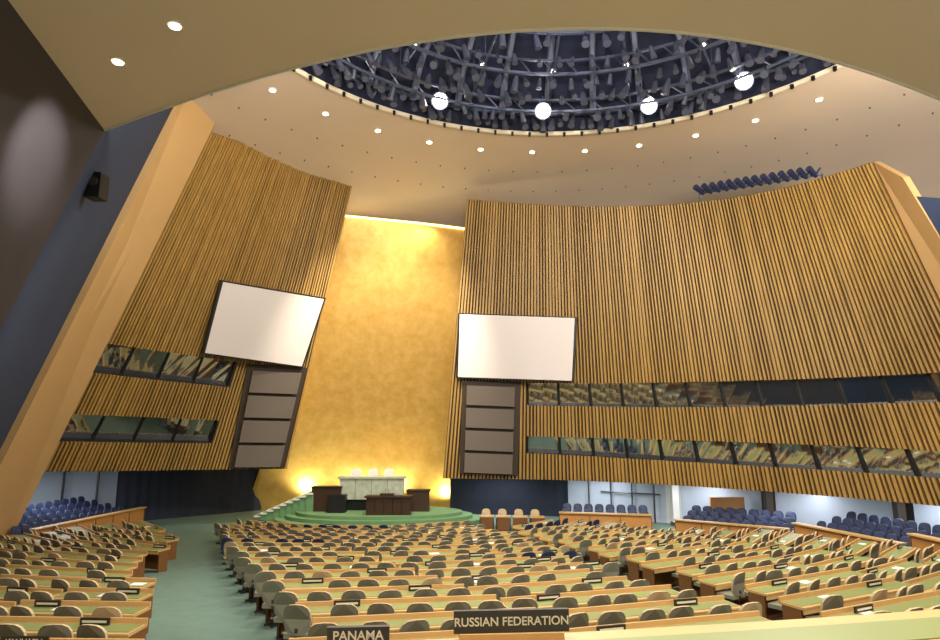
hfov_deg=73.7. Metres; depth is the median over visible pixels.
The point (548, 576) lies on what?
chairs
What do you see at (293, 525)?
chairs
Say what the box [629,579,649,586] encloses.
chairs
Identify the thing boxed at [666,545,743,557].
chairs
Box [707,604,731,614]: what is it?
chairs
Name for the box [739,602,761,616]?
chairs
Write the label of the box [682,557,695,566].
chairs
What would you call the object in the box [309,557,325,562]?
chairs
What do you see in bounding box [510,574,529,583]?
chairs
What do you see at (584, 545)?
chairs
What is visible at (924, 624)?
desk
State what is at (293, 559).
chairs
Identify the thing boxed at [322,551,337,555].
chairs
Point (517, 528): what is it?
desks
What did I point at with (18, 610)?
chairs
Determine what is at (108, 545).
chairs
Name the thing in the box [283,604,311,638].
chairs
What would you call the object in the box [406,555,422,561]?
chairs
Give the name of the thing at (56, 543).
chairs
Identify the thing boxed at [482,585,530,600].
chairs
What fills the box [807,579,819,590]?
chairs
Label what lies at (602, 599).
chairs
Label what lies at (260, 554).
chairs
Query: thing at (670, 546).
chairs
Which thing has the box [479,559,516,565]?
chairs
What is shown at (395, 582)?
chairs
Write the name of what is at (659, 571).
desks
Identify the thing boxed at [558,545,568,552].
chairs
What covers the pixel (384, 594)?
chairs
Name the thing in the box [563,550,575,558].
chairs
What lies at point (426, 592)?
chairs
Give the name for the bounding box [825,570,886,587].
chairs
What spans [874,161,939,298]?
wall
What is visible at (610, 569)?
chairs
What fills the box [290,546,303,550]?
chairs
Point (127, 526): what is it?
chairs
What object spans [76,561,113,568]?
chairs
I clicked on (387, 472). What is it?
chair
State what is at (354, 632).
name sign
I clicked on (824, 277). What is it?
wall
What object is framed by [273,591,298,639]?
chairs
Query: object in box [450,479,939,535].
wall
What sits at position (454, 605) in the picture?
chairs
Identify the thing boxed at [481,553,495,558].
chairs
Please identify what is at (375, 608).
chairs
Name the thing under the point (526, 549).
chairs
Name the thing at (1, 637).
name sign
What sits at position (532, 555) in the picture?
chairs
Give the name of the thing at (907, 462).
window
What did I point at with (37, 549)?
chairs
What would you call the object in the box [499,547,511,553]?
chairs
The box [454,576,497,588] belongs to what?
chairs
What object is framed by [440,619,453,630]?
chairs
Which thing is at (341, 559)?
chairs
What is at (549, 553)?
chairs
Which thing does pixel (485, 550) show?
chairs
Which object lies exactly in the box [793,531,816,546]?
chairs
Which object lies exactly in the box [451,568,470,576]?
chairs
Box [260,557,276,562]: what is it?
chairs
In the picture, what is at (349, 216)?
strip light
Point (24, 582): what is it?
chairs
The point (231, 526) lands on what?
desks
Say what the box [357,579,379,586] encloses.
chairs
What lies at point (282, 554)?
chairs
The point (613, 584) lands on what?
chairs
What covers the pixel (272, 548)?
chairs
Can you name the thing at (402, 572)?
chairs
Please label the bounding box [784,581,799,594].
chairs
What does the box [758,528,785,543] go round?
chairs
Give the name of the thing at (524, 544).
chairs
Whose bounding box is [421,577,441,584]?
chairs
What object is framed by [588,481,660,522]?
window
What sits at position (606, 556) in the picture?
desks
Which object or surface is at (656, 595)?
chairs
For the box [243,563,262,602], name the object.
chairs
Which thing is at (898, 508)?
support column
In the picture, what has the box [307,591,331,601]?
chairs
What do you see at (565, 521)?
desks
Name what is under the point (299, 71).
trim
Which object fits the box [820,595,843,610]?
chairs
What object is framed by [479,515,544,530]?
desks
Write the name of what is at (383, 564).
chairs
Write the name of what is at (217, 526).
chairs
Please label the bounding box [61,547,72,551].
chairs
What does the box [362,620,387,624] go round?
chairs
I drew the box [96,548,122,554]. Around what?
chairs
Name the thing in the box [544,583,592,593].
chairs
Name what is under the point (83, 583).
chairs
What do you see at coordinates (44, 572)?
chairs
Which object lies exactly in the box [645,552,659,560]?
chairs
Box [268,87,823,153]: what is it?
recessed light
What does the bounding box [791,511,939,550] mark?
seating
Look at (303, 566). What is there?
chairs
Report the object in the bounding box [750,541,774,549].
chairs
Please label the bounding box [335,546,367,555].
chairs
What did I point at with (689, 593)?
chairs
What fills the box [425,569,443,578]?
chairs
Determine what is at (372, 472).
chair
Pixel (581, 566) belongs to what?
chairs
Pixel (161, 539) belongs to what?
desks
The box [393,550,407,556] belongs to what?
chairs
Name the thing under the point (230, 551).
chairs
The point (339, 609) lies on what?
chairs
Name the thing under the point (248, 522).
chairs
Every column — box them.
[25,471,99,510]
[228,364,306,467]
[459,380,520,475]
[670,485,679,525]
[762,491,773,520]
[892,502,906,536]
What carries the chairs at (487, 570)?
on the floor
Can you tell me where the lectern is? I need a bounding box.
[364,492,412,514]
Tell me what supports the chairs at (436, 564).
on the floor
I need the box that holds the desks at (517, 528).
[229,519,560,535]
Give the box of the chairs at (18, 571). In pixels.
[0,567,32,574]
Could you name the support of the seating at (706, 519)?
on the floor
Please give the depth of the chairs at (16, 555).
18.58 m
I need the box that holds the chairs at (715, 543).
[681,536,749,547]
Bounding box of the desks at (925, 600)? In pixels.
[49,590,939,639]
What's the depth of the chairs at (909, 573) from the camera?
15.26 m
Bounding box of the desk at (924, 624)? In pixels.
[429,609,939,639]
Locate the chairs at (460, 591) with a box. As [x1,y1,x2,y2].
[447,587,470,595]
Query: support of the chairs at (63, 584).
on the floor
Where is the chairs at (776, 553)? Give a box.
[702,545,812,563]
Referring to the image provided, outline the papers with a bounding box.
[36,522,939,614]
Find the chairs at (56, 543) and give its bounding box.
[0,535,81,546]
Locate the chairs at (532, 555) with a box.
[502,552,535,557]
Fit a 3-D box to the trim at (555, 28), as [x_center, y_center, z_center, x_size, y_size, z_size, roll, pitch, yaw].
[5.462,-6.159,17.725,33.133,0.098,6.412,1,-10,-5]
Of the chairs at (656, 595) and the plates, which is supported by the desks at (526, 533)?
the plates
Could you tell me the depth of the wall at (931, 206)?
24.89 m
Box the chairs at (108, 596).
[101,592,127,600]
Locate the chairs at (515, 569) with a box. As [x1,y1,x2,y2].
[506,565,547,572]
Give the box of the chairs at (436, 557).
[430,555,445,560]
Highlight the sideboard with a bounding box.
[709,497,744,513]
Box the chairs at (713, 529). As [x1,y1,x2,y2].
[709,526,716,537]
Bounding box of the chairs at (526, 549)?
[520,546,549,551]
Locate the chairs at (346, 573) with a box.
[340,571,359,576]
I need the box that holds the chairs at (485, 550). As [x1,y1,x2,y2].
[476,548,489,552]
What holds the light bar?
hanging from the ceiling
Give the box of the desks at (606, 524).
[98,521,621,541]
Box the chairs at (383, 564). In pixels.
[377,562,394,567]
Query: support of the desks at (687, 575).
on the floor
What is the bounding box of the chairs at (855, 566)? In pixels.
[753,555,893,582]
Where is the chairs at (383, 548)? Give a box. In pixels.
[377,546,409,551]
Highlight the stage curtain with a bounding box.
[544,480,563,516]
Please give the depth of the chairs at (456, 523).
30.38 m
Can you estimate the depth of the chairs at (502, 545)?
20.92 m
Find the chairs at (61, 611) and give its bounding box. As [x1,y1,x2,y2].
[53,606,82,616]
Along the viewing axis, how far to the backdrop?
41.42 m
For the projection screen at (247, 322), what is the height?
4.348 m
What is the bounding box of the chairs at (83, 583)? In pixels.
[79,579,99,587]
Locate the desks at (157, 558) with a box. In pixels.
[9,527,705,574]
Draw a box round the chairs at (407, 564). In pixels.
[401,562,418,575]
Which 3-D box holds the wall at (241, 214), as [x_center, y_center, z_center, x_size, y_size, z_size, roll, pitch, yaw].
[-13.902,-0.650,34.076,7.144,17.616,13.268,-7,-12,38]
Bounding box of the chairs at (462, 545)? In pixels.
[457,544,470,548]
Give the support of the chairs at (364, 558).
on the floor
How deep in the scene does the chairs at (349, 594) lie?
12.08 m
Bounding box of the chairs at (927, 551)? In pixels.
[909,544,934,563]
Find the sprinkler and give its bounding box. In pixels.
[211,94,933,191]
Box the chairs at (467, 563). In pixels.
[457,560,473,567]
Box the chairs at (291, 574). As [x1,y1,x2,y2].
[284,571,304,578]
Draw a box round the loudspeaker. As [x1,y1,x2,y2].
[84,172,109,201]
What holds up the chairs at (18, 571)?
on the floor
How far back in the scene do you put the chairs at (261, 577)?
14.56 m
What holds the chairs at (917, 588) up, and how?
on the floor
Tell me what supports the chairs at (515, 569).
on the floor
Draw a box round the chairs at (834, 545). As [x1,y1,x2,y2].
[828,535,849,551]
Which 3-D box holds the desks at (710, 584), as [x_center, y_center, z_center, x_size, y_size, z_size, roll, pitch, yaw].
[0.057,6.714,15.463,31.809,1.495,5.454,2,-10,-13]
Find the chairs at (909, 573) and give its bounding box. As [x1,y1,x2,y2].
[893,563,939,581]
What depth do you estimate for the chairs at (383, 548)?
20.11 m
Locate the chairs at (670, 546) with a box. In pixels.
[663,544,672,549]
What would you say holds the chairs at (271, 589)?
on the floor
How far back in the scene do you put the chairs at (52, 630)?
9.21 m
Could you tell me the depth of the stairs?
36.89 m
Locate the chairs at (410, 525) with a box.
[393,524,416,527]
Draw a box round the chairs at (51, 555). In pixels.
[48,553,61,558]
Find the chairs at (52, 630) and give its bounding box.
[37,624,107,637]
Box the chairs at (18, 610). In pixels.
[0,605,34,615]
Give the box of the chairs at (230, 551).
[226,546,239,577]
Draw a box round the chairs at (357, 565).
[351,563,369,568]
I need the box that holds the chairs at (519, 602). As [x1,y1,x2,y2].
[512,598,537,607]
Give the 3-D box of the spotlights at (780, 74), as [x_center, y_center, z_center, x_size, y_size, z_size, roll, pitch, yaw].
[3.999,-13.235,19.245,26.804,3.335,26.823,7,-12,-35]
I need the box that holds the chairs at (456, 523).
[423,520,471,526]
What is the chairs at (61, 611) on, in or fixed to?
on the floor
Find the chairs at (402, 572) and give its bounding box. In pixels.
[394,569,413,575]
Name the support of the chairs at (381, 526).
on the floor
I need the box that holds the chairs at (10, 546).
[0,543,15,549]
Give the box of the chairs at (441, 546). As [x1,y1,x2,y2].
[437,545,450,548]
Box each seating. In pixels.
[4,496,146,536]
[559,503,652,528]
[674,505,796,536]
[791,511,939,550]
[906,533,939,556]
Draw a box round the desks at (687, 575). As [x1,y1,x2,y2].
[0,538,876,622]
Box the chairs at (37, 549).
[22,544,54,552]
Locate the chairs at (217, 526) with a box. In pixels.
[214,523,484,543]
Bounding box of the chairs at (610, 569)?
[602,562,618,576]
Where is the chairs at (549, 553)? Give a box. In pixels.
[541,551,555,556]
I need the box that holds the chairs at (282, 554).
[277,551,293,556]
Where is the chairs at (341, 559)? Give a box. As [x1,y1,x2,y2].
[336,557,352,561]
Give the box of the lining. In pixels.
[300,31,835,131]
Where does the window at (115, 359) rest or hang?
in the wall at (241, 214)
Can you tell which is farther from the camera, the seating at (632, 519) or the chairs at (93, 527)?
the seating at (632, 519)
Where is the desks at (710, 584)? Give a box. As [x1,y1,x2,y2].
[0,543,917,637]
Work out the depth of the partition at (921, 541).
21.66 m
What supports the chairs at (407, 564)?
on the floor
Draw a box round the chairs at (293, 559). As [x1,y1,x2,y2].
[287,557,303,562]
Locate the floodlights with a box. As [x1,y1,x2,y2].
[412,41,753,119]
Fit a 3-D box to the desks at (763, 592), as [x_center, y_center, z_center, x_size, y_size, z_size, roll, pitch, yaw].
[0.108,6.334,13.990,31.964,1.467,5.239,2,-10,-12]
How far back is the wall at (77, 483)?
38.02 m
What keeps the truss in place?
attached to the lining
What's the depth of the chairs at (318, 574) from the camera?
14.60 m
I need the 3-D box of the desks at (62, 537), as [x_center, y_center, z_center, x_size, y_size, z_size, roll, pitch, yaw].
[-4.686,8.974,24.681,26.935,1.294,6.336,1,-10,-3]
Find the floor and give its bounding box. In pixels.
[144,510,782,639]
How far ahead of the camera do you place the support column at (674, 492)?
35.46 m
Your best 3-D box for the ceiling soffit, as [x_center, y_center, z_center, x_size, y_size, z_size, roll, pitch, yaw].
[6.292,-8.295,6.477,35.416,0.500,32.107,0,-10,0]
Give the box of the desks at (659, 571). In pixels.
[2,535,837,609]
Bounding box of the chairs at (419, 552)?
[413,550,427,555]
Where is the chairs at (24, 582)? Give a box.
[0,578,37,587]
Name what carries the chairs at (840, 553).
on the floor
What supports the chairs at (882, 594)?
on the floor
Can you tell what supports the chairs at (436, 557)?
on the floor
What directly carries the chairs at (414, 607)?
on the floor
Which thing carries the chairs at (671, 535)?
on the floor
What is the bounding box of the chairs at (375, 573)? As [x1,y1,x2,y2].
[369,570,388,576]
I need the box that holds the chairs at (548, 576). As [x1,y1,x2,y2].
[537,573,555,581]
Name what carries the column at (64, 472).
in the wall at (77, 483)
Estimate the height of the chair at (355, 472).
1.715 m
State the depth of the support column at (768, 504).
32.15 m
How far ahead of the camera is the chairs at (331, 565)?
15.95 m
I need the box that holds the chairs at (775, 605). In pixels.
[768,600,781,610]
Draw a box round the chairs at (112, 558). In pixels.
[86,554,117,561]
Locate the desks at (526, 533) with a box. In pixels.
[130,520,586,537]
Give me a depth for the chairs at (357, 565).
16.04 m
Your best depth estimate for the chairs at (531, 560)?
16.94 m
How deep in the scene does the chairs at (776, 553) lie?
18.72 m
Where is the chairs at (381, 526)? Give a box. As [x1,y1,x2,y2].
[379,525,387,528]
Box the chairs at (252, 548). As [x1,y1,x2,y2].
[247,546,260,550]
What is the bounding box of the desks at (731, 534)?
[0,528,736,581]
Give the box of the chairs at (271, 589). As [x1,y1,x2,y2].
[262,580,284,627]
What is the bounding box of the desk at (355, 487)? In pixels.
[338,476,406,499]
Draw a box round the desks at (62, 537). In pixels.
[43,527,659,567]
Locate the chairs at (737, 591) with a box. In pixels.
[716,572,747,602]
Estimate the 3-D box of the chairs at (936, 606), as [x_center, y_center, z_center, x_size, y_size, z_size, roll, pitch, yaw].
[0.287,5.412,10.604,32.612,1.637,4.900,2,-10,-11]
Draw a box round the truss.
[322,30,807,117]
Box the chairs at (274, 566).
[269,563,286,570]
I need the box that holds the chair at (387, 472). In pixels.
[384,468,393,475]
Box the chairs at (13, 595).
[4,590,53,605]
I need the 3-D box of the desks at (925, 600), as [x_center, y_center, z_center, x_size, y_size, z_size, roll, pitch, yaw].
[0.189,5.602,11.083,32.213,1.452,4.853,2,-10,-11]
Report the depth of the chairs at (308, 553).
18.58 m
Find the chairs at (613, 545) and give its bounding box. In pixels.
[606,533,716,549]
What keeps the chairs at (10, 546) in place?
on the floor
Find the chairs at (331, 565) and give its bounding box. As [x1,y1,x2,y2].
[323,563,341,568]
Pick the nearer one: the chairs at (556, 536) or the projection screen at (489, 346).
the chairs at (556, 536)
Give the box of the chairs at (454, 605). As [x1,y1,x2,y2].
[444,601,470,610]
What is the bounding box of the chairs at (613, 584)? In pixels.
[604,581,623,588]
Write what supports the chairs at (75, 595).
on the floor
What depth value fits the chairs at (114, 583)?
13.27 m
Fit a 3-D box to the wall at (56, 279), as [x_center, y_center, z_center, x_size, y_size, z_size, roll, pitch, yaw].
[-15.223,-2.224,23.033,12.773,26.558,8.300,0,-10,0]
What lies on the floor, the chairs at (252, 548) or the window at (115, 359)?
the chairs at (252, 548)
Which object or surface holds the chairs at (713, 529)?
on the floor
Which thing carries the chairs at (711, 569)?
on the floor
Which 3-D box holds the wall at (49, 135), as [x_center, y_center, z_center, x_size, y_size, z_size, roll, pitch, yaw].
[-11.172,-0.221,3.670,6.282,16.390,31.447,2,-10,-13]
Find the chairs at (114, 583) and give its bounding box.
[107,580,130,587]
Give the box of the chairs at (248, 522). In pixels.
[236,519,285,527]
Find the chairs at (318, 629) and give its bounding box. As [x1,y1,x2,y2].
[308,622,337,636]
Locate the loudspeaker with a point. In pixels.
(97, 189)
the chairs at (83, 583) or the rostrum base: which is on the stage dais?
the rostrum base
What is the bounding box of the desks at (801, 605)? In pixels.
[0,571,939,638]
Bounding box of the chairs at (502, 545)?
[479,543,508,548]
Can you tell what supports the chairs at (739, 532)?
on the floor
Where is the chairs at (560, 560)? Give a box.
[550,556,583,564]
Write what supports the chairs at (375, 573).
on the floor
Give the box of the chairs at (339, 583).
[328,579,350,587]
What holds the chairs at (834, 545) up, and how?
on the floor
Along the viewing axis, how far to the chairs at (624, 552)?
19.73 m
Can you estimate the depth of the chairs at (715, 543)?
22.09 m
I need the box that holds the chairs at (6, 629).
[0,623,26,635]
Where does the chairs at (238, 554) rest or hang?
on the floor
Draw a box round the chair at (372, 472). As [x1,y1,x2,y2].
[368,468,377,475]
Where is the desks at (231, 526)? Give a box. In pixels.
[221,523,476,530]
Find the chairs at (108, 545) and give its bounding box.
[91,542,130,549]
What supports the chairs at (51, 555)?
on the floor
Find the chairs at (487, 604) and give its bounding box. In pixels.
[478,600,503,608]
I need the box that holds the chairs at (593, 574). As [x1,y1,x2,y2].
[586,571,605,577]
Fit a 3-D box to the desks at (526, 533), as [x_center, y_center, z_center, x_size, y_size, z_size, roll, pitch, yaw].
[-5.528,9.922,28.760,23.229,1.122,6.461,0,-10,0]
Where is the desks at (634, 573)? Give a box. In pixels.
[0,531,803,598]
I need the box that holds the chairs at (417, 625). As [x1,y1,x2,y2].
[399,619,429,632]
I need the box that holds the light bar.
[693,166,822,201]
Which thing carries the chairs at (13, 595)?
on the floor
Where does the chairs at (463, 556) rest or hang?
on the floor
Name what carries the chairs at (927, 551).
on the floor
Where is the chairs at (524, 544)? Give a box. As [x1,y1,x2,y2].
[516,542,544,546]
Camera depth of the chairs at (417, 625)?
9.49 m
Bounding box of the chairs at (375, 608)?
[367,603,394,614]
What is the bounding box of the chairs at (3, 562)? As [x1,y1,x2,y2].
[0,558,69,567]
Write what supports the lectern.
on the stage dais
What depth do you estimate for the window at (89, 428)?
32.61 m
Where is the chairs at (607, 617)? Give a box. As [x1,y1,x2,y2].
[597,611,625,624]
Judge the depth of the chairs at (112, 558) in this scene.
17.82 m
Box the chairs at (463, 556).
[454,554,470,559]
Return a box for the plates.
[6,519,936,630]
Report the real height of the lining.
6.400 m
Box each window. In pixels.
[60,413,217,442]
[93,344,235,386]
[526,436,939,477]
[527,373,939,406]
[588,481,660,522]
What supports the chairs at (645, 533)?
on the floor
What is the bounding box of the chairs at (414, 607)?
[406,602,433,612]
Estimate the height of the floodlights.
2.502 m
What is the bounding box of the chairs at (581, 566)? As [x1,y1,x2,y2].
[553,563,592,571]
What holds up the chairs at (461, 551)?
on the floor
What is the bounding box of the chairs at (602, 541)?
[597,534,654,544]
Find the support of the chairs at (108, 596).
on the floor
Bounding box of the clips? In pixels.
[292,66,836,136]
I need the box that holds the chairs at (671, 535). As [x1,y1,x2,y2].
[660,530,694,538]
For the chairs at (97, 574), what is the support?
on the floor
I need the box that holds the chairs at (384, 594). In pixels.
[377,590,401,598]
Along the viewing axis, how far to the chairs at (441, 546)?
20.42 m
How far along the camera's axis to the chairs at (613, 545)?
22.15 m
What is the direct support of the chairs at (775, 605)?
on the floor
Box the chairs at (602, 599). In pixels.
[586,593,637,606]
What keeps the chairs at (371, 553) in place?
on the floor
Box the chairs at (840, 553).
[829,549,852,558]
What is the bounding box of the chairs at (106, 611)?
[92,606,121,616]
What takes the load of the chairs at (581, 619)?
on the floor
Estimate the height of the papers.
2.025 m
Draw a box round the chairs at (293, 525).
[291,524,311,527]
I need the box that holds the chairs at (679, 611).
[638,606,693,621]
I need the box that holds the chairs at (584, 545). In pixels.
[576,539,591,560]
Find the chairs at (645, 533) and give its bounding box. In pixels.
[30,528,670,570]
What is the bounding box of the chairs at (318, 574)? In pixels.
[312,571,332,577]
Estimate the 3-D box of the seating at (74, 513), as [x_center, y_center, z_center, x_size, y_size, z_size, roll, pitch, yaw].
[-21.009,10.340,32.132,4.210,1.710,7.865,-1,-10,7]
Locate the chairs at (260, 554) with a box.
[255,551,270,556]
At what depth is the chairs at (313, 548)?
19.87 m
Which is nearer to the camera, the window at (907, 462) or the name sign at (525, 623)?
the name sign at (525, 623)
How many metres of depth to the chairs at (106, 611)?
10.48 m
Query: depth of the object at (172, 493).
38.86 m
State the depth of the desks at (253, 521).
30.73 m
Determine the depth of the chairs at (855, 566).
15.43 m
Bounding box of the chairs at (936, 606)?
[870,605,939,613]
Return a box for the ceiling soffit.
[8,0,939,128]
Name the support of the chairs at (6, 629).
on the floor
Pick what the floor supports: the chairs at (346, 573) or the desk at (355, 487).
the chairs at (346, 573)
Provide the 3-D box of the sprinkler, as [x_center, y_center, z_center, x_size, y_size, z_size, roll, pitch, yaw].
[4.024,-9.988,29.351,42.048,0.310,21.097,0,-10,0]
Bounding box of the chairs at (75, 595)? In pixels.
[64,591,89,600]
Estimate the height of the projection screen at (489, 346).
4.226 m
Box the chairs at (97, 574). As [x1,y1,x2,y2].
[87,570,106,582]
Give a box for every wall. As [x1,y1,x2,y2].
[0,0,103,328]
[0,101,214,534]
[0,107,172,448]
[29,471,117,508]
[44,132,351,471]
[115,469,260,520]
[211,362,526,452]
[443,162,939,505]
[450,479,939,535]
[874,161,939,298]
[916,196,939,234]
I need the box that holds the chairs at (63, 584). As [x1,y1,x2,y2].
[51,579,69,592]
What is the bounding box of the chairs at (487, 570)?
[479,567,496,574]
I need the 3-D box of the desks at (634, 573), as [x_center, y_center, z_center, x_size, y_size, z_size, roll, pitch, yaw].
[-0.706,7.820,19.846,31.164,1.538,6.185,2,-10,-13]
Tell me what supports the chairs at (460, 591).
on the floor
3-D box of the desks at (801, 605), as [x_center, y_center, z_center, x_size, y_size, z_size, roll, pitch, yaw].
[0.151,5.967,12.534,32.096,1.459,5.036,2,-10,-11]
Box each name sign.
[0,636,49,639]
[327,625,389,639]
[454,608,568,639]
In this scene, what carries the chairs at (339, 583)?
on the floor
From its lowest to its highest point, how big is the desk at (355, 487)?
1.300 m
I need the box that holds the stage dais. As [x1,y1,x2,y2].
[274,506,479,528]
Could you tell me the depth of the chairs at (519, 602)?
11.26 m
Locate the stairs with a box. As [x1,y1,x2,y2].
[254,491,313,520]
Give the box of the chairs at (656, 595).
[646,591,670,601]
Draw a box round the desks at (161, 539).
[66,525,634,559]
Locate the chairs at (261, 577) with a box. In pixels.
[254,571,275,613]
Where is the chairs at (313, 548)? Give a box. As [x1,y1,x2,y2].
[310,547,323,550]
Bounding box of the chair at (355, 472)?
[351,468,360,475]
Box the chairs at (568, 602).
[552,596,577,608]
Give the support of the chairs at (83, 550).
on the floor
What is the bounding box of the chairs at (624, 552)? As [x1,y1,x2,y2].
[612,547,644,575]
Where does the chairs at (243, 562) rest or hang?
on the floor
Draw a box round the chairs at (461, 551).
[455,549,469,553]
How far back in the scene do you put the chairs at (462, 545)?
20.64 m
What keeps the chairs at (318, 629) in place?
on the floor
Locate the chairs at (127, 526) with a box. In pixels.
[121,519,599,554]
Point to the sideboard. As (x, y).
(736, 503)
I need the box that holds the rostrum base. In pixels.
[311,485,430,512]
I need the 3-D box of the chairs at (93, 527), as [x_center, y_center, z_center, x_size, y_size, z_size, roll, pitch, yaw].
[-5.275,9.511,27.267,25.684,1.440,7.069,0,-10,0]
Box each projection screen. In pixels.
[201,280,325,367]
[456,313,576,381]
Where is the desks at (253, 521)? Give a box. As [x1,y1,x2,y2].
[242,520,463,527]
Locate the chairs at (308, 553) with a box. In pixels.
[300,551,315,556]
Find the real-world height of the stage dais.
0.600 m
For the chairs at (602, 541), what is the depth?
23.00 m
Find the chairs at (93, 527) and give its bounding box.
[90,522,625,559]
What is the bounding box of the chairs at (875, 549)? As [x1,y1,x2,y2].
[862,539,892,558]
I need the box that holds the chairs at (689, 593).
[676,589,696,598]
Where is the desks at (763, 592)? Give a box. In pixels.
[0,550,939,639]
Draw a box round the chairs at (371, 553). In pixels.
[366,551,381,560]
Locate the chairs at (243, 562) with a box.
[235,557,251,593]
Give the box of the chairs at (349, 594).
[341,590,365,599]
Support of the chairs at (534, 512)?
on the floor
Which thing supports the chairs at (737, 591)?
on the floor
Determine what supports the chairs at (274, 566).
on the floor
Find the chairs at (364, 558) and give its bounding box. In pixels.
[359,556,375,561]
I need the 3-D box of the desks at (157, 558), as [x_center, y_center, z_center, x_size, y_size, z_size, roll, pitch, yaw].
[-3.353,8.825,23.851,29.588,1.511,7.109,1,-10,-8]
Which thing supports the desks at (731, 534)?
on the floor
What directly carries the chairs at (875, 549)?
on the floor
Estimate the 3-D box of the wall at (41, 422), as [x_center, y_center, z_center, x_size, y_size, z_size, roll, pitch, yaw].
[-17.401,0.793,28.682,10.018,22.809,3.839,0,-10,0]
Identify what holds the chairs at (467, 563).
on the floor
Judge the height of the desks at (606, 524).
1.233 m
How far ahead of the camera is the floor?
17.29 m
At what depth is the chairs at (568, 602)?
11.38 m
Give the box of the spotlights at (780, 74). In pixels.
[311,31,830,132]
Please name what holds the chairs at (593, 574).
on the floor
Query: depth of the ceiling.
33.95 m
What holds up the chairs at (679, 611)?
on the floor
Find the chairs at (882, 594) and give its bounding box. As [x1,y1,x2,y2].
[869,589,887,601]
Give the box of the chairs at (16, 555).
[0,550,27,559]
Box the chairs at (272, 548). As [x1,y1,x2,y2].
[268,546,281,550]
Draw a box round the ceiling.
[192,67,939,227]
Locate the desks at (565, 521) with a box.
[220,518,567,534]
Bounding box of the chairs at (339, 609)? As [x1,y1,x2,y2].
[330,604,358,616]
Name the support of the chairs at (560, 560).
on the floor
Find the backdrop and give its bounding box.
[253,217,463,509]
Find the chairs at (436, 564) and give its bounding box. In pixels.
[428,561,445,568]
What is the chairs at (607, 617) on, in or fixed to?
on the floor
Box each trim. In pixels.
[104,27,939,130]
[291,64,843,135]
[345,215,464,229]
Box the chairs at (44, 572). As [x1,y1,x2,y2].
[38,569,58,576]
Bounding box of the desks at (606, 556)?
[0,527,773,589]
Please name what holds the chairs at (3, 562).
on the floor
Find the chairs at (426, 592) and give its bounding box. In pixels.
[413,588,437,596]
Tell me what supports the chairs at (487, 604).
on the floor
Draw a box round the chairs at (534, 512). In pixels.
[482,509,539,515]
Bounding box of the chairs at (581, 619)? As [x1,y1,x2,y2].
[569,612,588,627]
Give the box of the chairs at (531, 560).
[523,558,539,562]
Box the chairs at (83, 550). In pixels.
[78,548,88,552]
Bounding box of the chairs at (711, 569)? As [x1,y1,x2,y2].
[704,554,823,574]
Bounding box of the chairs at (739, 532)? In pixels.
[736,528,748,538]
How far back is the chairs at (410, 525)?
29.63 m
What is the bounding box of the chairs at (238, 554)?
[233,551,249,584]
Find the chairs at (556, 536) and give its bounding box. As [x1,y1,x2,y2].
[55,525,646,564]
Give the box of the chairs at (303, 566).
[296,563,313,569]
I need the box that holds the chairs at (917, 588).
[895,584,923,597]
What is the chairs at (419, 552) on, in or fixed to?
on the floor
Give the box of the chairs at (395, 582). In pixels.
[387,579,408,585]

